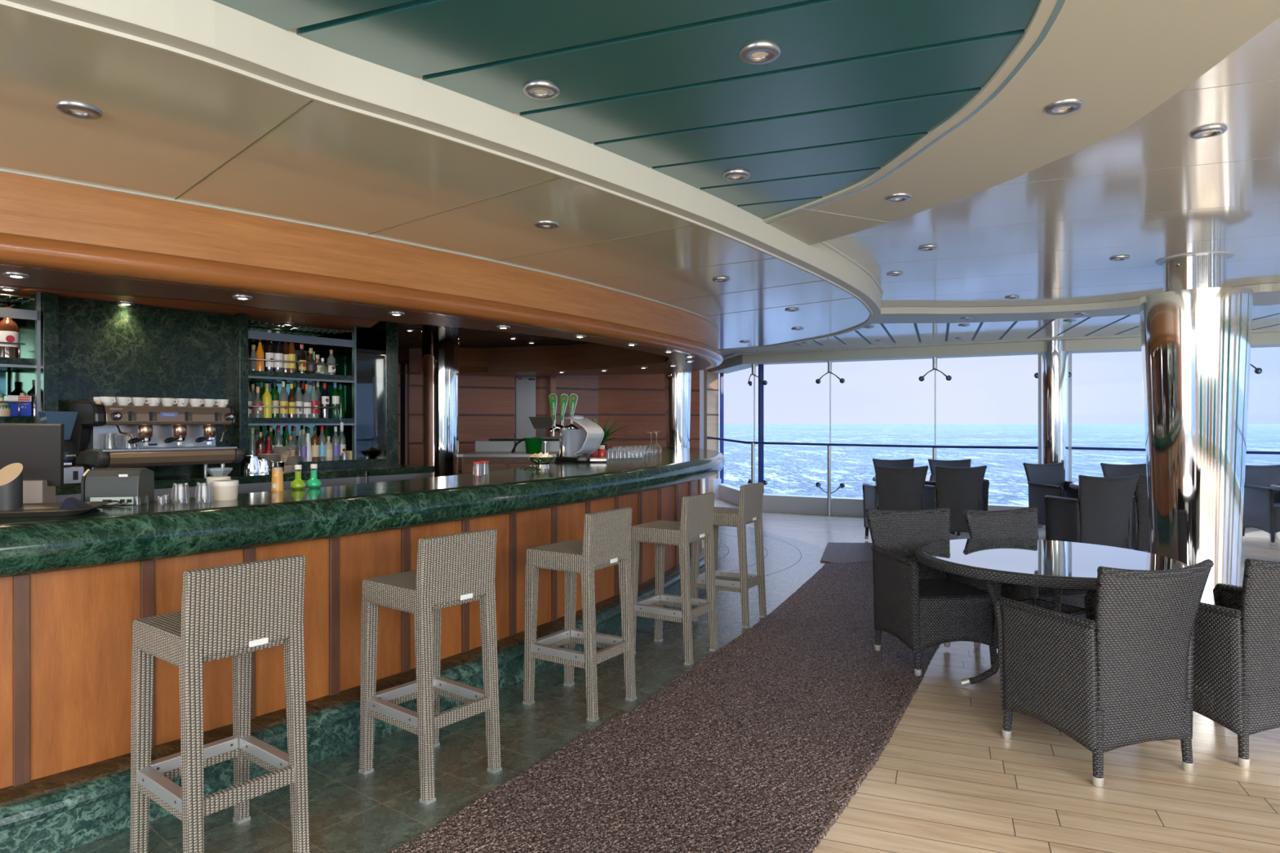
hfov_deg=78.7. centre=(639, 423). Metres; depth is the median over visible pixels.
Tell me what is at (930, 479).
round table
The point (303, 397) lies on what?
liquor bottle
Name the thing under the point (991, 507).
window
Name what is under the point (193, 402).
coffee cup
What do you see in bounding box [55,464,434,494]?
countertop
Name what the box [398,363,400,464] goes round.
wall
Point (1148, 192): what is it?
ceiling
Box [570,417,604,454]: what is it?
hood
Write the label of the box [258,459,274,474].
milk jug
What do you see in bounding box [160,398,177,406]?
coffee cup
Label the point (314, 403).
liquor bottle
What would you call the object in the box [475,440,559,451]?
backsplash
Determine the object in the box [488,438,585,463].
shelf
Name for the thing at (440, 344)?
steel column
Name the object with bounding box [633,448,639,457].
glass tumbler
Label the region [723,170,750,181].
recessed light
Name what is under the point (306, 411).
liquor bottle
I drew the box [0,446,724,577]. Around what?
countertop
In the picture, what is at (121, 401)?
coffee cup
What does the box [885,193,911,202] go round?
recessed light
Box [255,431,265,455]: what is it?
liquor bottle
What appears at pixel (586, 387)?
wall
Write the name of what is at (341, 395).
liquor bottle
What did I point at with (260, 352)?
liquor bottle
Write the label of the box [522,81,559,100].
recessed light
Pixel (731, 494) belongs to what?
window
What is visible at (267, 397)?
liquor bottle
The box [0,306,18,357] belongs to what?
liquor bottle
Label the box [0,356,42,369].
shelf
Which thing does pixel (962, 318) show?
recessed light
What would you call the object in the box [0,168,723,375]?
bulkhead
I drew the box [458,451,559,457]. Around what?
countertop
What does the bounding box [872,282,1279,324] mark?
trim
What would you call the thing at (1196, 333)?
steel column
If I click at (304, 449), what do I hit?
liquor bottle
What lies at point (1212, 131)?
recessed light
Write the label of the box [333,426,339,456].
liquor bottle
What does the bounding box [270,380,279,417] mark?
liquor bottle
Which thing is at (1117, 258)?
recessed light
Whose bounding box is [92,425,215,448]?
backsplash
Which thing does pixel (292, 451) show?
liquor bottle
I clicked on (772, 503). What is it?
railing
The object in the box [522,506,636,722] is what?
bar stool
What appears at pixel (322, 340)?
mirror
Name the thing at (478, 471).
glass jar
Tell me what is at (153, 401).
coffee cup
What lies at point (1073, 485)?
round table
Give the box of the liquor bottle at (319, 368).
[315,354,323,372]
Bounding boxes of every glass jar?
[472,462,482,475]
[479,461,488,474]
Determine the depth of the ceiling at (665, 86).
2.56 m
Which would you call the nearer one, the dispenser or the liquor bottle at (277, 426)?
the liquor bottle at (277, 426)
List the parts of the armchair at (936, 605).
leg, panel, arm, backrest, leg, seat, panel, leg, arm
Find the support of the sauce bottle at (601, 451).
on the bar counter at (73, 588)
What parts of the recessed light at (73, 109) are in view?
lamp glass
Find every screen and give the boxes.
[0,423,64,503]
[528,417,552,439]
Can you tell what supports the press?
on the bar counter at (73, 588)
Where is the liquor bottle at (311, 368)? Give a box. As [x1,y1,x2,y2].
[306,347,316,373]
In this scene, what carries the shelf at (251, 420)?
attached to the bar
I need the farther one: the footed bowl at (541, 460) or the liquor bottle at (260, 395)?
the footed bowl at (541, 460)
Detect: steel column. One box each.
[422,324,459,477]
[664,372,691,448]
[1040,339,1068,529]
[1138,251,1253,604]
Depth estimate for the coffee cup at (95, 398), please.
4.15 m
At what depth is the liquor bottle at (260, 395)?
5.28 m
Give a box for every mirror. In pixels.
[0,295,26,395]
[248,320,354,469]
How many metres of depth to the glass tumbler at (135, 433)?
4.23 m
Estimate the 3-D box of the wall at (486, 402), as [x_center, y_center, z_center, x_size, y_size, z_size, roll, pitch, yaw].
[-2.416,0.220,10.632,1.303,2.460,0.871,0,0,0]
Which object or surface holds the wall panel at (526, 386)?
attached to the wall at (541, 380)
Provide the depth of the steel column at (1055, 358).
10.54 m
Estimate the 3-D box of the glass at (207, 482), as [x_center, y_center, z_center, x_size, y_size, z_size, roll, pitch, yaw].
[-1.929,0.294,3.574,0.096,0.062,0.096,0,0,0]
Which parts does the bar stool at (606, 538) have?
leg, kick plate, kick plate, leg, seat, leg, kick plate, backrest, name plate, leg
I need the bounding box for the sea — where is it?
[718,423,1279,505]
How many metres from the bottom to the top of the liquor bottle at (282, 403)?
0.249 m
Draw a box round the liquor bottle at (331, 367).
[328,349,334,372]
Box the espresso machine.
[69,400,244,475]
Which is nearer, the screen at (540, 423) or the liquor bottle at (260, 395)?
the liquor bottle at (260, 395)
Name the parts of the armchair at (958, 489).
arm, panel, backrest, panel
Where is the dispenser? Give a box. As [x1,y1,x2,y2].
[555,415,604,462]
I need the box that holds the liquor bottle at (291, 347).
[288,331,295,373]
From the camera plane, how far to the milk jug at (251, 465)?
4.72 m
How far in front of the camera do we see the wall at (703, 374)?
12.78 m
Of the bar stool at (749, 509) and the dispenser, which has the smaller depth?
the bar stool at (749, 509)
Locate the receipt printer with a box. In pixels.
[80,467,154,506]
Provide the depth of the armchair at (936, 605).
4.62 m
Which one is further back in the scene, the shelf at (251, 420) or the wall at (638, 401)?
the wall at (638, 401)
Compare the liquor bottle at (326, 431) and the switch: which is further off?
the liquor bottle at (326, 431)
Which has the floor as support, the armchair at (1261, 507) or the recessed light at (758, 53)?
the armchair at (1261, 507)
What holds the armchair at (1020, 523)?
on the floor
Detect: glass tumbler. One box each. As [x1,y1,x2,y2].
[102,432,118,448]
[122,432,137,448]
[156,496,164,505]
[162,493,169,502]
[171,483,190,503]
[195,482,213,502]
[341,452,347,460]
[608,449,615,458]
[617,449,623,458]
[625,448,631,457]
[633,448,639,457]
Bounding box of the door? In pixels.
[398,348,408,464]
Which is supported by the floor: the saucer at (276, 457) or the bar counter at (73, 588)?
the bar counter at (73, 588)
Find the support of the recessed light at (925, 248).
in the ceiling at (1148, 192)
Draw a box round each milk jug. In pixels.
[243,455,262,475]
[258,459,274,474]
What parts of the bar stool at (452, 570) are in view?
leg, kick plate, kick plate, seat, leg, leg, backrest, kick plate, name plate, leg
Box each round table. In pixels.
[871,475,956,535]
[915,537,1188,686]
[1069,481,1150,552]
[1269,483,1279,491]
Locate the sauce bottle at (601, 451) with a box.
[597,444,605,457]
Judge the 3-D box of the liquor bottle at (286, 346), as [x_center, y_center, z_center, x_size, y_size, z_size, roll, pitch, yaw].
[-2.430,-0.483,5.353,0.058,0.276,0.058,0,0,38]
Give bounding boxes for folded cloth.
[58,497,99,511]
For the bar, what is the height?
2.400 m
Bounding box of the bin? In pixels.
[0,462,22,510]
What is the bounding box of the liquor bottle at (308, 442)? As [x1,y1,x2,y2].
[303,427,312,461]
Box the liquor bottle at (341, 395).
[337,383,344,418]
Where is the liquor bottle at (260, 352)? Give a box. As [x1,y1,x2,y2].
[256,339,264,371]
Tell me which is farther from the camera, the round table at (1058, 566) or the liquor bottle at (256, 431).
the liquor bottle at (256, 431)
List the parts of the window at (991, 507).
post, sill, frame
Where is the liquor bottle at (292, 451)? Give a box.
[288,435,294,455]
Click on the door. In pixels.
(403, 353)
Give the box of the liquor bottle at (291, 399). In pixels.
[287,383,295,417]
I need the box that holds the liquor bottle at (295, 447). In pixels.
[291,426,297,455]
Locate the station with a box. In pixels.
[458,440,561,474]
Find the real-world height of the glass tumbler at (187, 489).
0.081 m
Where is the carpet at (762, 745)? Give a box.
[389,542,940,852]
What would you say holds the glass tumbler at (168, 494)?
on the bar counter at (73, 588)
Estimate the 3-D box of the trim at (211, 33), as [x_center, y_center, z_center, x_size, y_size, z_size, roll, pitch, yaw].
[-2.360,-1.093,5.008,9.456,0.194,13.370,0,0,0]
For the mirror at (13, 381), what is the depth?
4.31 m
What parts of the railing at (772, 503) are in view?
post, frame, sill, handrail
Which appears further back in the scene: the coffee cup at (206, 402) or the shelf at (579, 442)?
the shelf at (579, 442)
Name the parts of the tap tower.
lever handle, spout, lever handle, lever handle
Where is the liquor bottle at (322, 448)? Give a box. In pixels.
[319,426,326,456]
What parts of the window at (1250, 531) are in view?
sill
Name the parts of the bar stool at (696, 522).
leg, kick plate, kick plate, leg, seat, kick plate, leg, backrest, leg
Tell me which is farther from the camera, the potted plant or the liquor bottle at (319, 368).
the potted plant
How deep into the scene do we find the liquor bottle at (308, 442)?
5.41 m
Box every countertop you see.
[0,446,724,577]
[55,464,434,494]
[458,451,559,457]
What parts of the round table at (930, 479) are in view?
glass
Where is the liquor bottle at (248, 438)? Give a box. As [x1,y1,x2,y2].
[248,438,249,455]
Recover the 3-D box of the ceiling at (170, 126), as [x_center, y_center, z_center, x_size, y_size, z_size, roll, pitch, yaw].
[-4.864,-1.024,5.006,14.272,0.032,13.187,0,0,0]
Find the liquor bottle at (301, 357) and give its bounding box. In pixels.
[297,344,306,373]
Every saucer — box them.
[257,453,279,455]
[257,456,279,457]
[257,457,280,459]
[258,454,280,457]
[273,446,290,448]
[274,449,290,452]
[281,455,298,457]
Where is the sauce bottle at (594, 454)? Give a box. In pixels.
[590,449,597,457]
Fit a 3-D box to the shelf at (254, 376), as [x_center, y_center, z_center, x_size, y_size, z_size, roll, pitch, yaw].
[-2.331,-0.323,5.532,0.260,0.045,1.024,0,0,38]
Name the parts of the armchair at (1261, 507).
leg, panel, arm, leg, seat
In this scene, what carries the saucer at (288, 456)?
on the saucer
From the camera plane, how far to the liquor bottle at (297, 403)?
5.39 m
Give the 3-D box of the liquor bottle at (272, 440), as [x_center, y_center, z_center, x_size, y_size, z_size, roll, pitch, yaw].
[-2.536,0.139,5.364,0.048,0.245,0.048,0,0,38]
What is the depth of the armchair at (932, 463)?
11.17 m
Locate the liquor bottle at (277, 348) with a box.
[273,331,283,372]
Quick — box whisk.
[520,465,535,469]
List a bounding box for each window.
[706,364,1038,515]
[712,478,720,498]
[719,373,740,506]
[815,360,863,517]
[918,352,1040,527]
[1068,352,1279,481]
[1244,363,1279,538]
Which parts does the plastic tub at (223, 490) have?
lid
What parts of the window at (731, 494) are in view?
frame, sill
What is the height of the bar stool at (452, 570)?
1.005 m
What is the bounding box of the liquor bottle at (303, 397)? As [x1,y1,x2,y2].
[298,382,307,417]
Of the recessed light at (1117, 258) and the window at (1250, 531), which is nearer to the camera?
the recessed light at (1117, 258)
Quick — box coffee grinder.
[38,411,84,484]
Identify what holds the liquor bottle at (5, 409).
on the bar
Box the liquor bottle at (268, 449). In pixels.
[265,435,272,453]
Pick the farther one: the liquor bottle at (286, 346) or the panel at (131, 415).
the liquor bottle at (286, 346)
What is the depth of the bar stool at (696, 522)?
4.87 m
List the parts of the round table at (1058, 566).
leg, panel, leg, glass, leg, panel, panel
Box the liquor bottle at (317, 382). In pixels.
[315,381,320,413]
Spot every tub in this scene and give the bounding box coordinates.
[206,475,231,494]
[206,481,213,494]
[212,480,239,500]
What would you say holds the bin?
on the serving tray
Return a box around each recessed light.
[54,101,102,119]
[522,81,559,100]
[534,221,559,229]
[712,277,729,282]
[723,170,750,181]
[739,42,780,64]
[785,308,799,311]
[791,328,803,330]
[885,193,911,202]
[886,271,902,276]
[918,245,937,251]
[958,324,969,326]
[960,317,973,319]
[1004,296,1018,299]
[1044,98,1084,115]
[1062,320,1075,322]
[1074,313,1088,315]
[1109,256,1129,261]
[1189,125,1226,138]
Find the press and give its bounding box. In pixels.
[576,455,607,462]
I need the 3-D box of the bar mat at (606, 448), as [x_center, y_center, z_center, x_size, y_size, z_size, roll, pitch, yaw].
[-0.129,0.322,9.818,0.550,0.006,0.500,0,0,-10]
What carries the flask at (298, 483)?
on the bar counter at (73, 588)
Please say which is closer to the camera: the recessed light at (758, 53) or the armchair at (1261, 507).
the recessed light at (758, 53)
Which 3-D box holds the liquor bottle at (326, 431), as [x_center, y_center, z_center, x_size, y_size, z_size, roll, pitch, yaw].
[-2.287,0.124,5.703,0.047,0.276,0.048,0,0,38]
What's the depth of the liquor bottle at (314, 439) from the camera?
5.45 m
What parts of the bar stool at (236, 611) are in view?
leg, kick plate, leg, kick plate, seat, leg, backrest, name plate, kick plate, leg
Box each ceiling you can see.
[0,5,869,350]
[212,0,1279,356]
[825,17,1279,306]
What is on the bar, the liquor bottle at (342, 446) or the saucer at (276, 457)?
the liquor bottle at (342, 446)
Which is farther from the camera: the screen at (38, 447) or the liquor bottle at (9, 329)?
the liquor bottle at (9, 329)
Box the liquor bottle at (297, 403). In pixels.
[295,382,303,413]
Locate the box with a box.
[346,450,351,459]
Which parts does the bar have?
shelf rail, shelf rail, steel frame, marble panel, steel drawer, shelf rail, shelf rail, steel frame, glass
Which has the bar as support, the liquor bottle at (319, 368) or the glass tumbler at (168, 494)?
the liquor bottle at (319, 368)
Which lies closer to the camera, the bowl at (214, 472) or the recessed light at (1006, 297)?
the bowl at (214, 472)
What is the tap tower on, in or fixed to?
on the bar counter at (73, 588)
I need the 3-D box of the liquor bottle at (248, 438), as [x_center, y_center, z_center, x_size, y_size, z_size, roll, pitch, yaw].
[-2.635,0.141,5.219,0.047,0.242,0.048,0,0,38]
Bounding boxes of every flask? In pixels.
[289,464,306,489]
[306,463,321,488]
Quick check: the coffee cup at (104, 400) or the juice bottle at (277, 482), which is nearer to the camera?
the juice bottle at (277, 482)
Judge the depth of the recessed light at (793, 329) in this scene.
8.28 m
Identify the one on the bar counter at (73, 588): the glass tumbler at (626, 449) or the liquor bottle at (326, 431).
the glass tumbler at (626, 449)
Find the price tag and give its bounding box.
[337,408,342,430]
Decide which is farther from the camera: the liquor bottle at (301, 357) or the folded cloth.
the liquor bottle at (301, 357)
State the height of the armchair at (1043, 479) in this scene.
0.944 m
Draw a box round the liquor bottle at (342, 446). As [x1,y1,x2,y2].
[338,430,346,455]
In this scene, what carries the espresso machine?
on the bar
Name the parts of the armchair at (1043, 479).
panel, backrest, arm, arm, panel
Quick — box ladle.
[511,433,524,453]
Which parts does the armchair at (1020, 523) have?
backrest, panel, seat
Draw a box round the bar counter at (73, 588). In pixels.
[0,446,724,852]
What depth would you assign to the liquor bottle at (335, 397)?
5.58 m
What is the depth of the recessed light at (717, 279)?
5.43 m
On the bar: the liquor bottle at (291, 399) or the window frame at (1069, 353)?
the liquor bottle at (291, 399)
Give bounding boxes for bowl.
[205,467,232,476]
[528,441,555,468]
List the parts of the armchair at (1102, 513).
arm, panel, backrest, leg, panel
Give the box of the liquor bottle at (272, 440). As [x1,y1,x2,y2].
[268,426,275,453]
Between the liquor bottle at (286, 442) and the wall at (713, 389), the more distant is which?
the wall at (713, 389)
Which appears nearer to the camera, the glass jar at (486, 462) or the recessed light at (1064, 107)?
the recessed light at (1064, 107)
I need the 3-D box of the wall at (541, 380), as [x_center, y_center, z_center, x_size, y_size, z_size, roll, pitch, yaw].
[-1.554,0.220,11.282,0.675,2.460,0.585,0,0,0]
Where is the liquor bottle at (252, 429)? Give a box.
[250,427,254,433]
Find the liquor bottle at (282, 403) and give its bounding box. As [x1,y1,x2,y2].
[280,381,288,413]
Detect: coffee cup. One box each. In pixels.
[93,396,100,401]
[99,396,115,405]
[115,396,131,405]
[131,397,150,405]
[146,397,160,405]
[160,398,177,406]
[174,398,189,406]
[188,398,203,406]
[202,399,219,407]
[215,399,228,407]
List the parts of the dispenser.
handle, lid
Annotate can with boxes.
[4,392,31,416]
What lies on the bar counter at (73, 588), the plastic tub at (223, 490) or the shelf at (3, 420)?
the plastic tub at (223, 490)
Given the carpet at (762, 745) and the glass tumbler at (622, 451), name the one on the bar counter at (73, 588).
the glass tumbler at (622, 451)
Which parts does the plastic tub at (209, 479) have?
lid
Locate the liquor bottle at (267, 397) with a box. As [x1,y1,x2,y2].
[262,383,271,417]
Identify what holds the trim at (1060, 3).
attached to the ceiling at (665, 86)
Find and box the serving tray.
[0,501,109,518]
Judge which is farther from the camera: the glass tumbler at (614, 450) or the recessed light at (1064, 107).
the glass tumbler at (614, 450)
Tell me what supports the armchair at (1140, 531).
on the floor
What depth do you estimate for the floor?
3.21 m
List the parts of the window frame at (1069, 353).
handrail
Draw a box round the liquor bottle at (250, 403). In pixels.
[248,382,253,413]
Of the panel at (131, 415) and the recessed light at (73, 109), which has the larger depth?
the panel at (131, 415)
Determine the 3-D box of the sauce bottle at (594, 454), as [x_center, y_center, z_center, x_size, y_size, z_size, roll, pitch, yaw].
[-0.439,0.260,7.462,0.071,0.130,0.071,0,0,0]
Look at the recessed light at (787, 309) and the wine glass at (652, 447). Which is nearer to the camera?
the recessed light at (787, 309)
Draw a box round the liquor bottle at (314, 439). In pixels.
[311,426,319,461]
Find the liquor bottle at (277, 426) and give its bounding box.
[275,425,283,453]
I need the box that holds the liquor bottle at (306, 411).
[303,383,311,413]
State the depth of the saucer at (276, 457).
4.94 m
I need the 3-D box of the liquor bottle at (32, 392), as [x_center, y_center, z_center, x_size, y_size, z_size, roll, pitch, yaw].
[-3.287,-0.137,4.244,0.075,0.200,0.076,0,0,38]
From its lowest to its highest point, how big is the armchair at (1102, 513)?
0.944 m
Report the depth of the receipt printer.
3.10 m
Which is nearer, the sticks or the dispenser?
the sticks
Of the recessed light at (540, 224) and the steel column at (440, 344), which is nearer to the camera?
the recessed light at (540, 224)
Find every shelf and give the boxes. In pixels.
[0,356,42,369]
[0,416,41,423]
[248,370,352,383]
[248,417,352,423]
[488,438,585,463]
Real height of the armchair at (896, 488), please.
0.944 m
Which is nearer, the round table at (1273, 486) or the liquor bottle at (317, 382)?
the liquor bottle at (317, 382)
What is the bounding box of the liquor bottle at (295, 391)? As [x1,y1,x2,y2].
[293,382,298,417]
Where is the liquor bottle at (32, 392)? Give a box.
[26,379,35,416]
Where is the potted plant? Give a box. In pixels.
[594,412,629,449]
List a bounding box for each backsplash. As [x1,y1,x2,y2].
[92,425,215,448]
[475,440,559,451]
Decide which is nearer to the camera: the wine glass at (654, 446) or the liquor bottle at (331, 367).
the liquor bottle at (331, 367)
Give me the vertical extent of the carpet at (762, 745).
0.017 m
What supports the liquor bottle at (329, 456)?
on the bar
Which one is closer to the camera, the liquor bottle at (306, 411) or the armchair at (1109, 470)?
the liquor bottle at (306, 411)
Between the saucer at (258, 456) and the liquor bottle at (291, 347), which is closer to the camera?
the saucer at (258, 456)
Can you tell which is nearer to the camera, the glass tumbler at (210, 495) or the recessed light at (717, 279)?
the glass tumbler at (210, 495)
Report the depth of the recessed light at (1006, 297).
7.31 m
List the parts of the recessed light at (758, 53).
lamp glass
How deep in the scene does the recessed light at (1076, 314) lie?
7.95 m
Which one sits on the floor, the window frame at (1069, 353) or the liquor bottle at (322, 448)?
the window frame at (1069, 353)
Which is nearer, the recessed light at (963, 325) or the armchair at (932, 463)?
the recessed light at (963, 325)
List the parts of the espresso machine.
knob, button panel, handle, button panel, handle, button panel, handle, leg, button panel, knob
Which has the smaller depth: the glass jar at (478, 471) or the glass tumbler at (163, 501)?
the glass tumbler at (163, 501)
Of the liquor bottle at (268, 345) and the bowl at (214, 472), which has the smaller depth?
the bowl at (214, 472)
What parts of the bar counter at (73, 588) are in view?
panel, panel, panel, panel, panel, panel, panel, panel, panel, panel, panel, panel, panel, panel, panel, panel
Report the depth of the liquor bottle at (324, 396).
5.52 m
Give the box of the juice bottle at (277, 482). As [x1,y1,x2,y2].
[271,466,284,491]
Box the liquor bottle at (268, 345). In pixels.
[264,329,274,371]
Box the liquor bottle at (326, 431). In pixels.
[323,425,330,459]
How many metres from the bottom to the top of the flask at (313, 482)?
0.120 m
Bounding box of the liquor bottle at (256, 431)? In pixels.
[253,429,258,455]
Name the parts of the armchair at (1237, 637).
panel, arm, arm, panel, leg, backrest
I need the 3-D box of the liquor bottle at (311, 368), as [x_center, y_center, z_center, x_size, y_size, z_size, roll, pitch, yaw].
[-2.308,-0.437,5.479,0.077,0.184,0.078,0,0,38]
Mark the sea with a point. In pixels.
(788, 469)
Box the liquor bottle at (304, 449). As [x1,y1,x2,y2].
[301,429,306,457]
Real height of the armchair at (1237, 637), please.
0.891 m
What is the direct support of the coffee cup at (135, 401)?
on the espresso machine
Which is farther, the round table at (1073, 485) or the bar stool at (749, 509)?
the round table at (1073, 485)
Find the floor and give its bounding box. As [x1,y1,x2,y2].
[59,498,1279,852]
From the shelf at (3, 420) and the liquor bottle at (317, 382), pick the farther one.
the liquor bottle at (317, 382)
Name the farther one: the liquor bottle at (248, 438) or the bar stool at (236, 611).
the liquor bottle at (248, 438)
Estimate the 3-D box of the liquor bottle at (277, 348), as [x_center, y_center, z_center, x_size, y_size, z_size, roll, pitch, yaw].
[-2.453,-0.485,5.290,0.063,0.280,0.063,0,0,38]
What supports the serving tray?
on the bar counter at (73, 588)
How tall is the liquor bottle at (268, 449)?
0.176 m
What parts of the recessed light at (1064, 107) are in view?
lamp glass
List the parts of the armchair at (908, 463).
backrest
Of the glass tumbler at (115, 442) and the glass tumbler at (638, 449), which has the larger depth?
the glass tumbler at (638, 449)
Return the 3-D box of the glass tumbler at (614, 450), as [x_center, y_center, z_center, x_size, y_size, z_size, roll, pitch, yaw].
[-0.258,0.285,7.259,0.069,0.081,0.069,0,0,-38]
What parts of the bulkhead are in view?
downlight, downlight, downlight, downlight, bar canopy, downlight, downlight, downlight, downlight, downlight, downlight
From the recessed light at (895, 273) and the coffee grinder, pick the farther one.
the recessed light at (895, 273)
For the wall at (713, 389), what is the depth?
15.03 m
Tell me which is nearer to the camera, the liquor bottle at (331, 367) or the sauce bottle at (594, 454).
the liquor bottle at (331, 367)
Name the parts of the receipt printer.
panel, port panel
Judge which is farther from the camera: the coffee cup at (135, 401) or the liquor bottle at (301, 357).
the liquor bottle at (301, 357)
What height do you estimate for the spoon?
0.134 m
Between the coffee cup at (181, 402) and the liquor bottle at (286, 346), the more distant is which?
the liquor bottle at (286, 346)
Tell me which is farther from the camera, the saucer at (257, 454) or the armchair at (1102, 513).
the armchair at (1102, 513)
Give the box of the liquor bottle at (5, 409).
[0,393,11,416]
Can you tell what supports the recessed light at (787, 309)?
in the ceiling at (170, 126)
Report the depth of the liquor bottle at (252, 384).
5.25 m
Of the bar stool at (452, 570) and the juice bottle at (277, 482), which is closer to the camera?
the bar stool at (452, 570)
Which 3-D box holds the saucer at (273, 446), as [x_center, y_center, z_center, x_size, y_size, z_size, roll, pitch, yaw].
[-2.365,0.158,5.161,0.110,0.009,0.110,0,0,0]
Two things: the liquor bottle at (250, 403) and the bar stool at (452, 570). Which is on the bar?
the liquor bottle at (250, 403)
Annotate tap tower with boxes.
[548,393,578,459]
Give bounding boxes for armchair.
[862,465,928,539]
[865,506,1001,675]
[872,458,914,501]
[924,465,986,538]
[928,458,989,511]
[963,506,1095,648]
[995,559,1213,787]
[1022,462,1079,525]
[1043,475,1139,549]
[1100,462,1146,508]
[1131,473,1150,551]
[1187,558,1279,768]
[1242,464,1279,546]
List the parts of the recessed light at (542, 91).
lamp glass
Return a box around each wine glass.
[645,431,656,455]
[651,431,662,454]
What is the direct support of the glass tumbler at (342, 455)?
on the bar
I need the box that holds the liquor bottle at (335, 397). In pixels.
[330,382,339,417]
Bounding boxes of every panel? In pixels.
[103,404,231,425]
[515,376,536,438]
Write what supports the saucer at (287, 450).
on the saucer
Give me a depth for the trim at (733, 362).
11.36 m
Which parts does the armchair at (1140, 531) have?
panel, leg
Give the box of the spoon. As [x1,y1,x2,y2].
[364,471,370,483]
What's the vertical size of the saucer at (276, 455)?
0.009 m
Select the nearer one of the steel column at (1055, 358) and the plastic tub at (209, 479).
the plastic tub at (209, 479)
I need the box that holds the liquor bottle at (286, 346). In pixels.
[282,333,288,372]
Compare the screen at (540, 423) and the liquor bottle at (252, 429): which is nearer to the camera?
the liquor bottle at (252, 429)
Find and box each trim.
[0,0,883,351]
[710,329,1279,373]
[767,0,1065,224]
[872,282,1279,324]
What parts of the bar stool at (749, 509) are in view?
leg, kick plate, leg, kick plate, seat, kick plate, leg, backrest, leg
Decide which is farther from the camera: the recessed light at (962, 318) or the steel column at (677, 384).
the steel column at (677, 384)
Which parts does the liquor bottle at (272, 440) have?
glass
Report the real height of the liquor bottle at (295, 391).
0.256 m
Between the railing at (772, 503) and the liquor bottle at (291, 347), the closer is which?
the liquor bottle at (291, 347)
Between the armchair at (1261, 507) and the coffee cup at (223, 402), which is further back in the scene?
the armchair at (1261, 507)
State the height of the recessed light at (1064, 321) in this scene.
0.013 m
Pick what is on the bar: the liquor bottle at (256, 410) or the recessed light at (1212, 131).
the liquor bottle at (256, 410)
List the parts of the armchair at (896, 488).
leg, arm, panel, backrest, panel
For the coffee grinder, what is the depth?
3.97 m
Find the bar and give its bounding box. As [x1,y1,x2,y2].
[0,292,434,502]
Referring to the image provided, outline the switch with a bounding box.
[72,471,78,479]
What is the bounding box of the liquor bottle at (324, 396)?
[320,382,328,417]
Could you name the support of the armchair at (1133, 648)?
on the floor
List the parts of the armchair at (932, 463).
backrest, panel, arm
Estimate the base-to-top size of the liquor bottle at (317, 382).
0.265 m
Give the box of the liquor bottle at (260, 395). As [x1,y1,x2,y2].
[257,382,264,417]
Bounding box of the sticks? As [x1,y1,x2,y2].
[275,449,289,473]
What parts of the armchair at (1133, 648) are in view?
leg, arm, panel, arm, leg, panel, backrest, leg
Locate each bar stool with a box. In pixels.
[129,555,310,852]
[358,528,502,804]
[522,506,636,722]
[630,492,718,665]
[690,482,767,628]
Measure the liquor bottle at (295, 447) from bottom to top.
0.241 m
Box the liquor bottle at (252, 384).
[251,383,257,413]
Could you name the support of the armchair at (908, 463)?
on the floor
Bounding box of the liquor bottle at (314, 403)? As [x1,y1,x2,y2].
[311,381,318,413]
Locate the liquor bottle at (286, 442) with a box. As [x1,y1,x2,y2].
[283,425,290,448]
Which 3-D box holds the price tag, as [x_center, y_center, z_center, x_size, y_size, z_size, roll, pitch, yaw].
[-2.138,-0.031,5.569,0.023,0.158,0.032,0,0,38]
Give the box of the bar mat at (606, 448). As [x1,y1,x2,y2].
[606,448,654,449]
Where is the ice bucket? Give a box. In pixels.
[524,437,542,453]
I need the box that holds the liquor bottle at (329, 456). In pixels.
[324,435,333,460]
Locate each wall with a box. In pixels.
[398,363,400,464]
[408,347,515,474]
[514,375,555,438]
[546,375,598,438]
[598,370,699,448]
[699,369,706,448]
[706,368,719,493]
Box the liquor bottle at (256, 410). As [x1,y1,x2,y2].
[253,386,263,413]

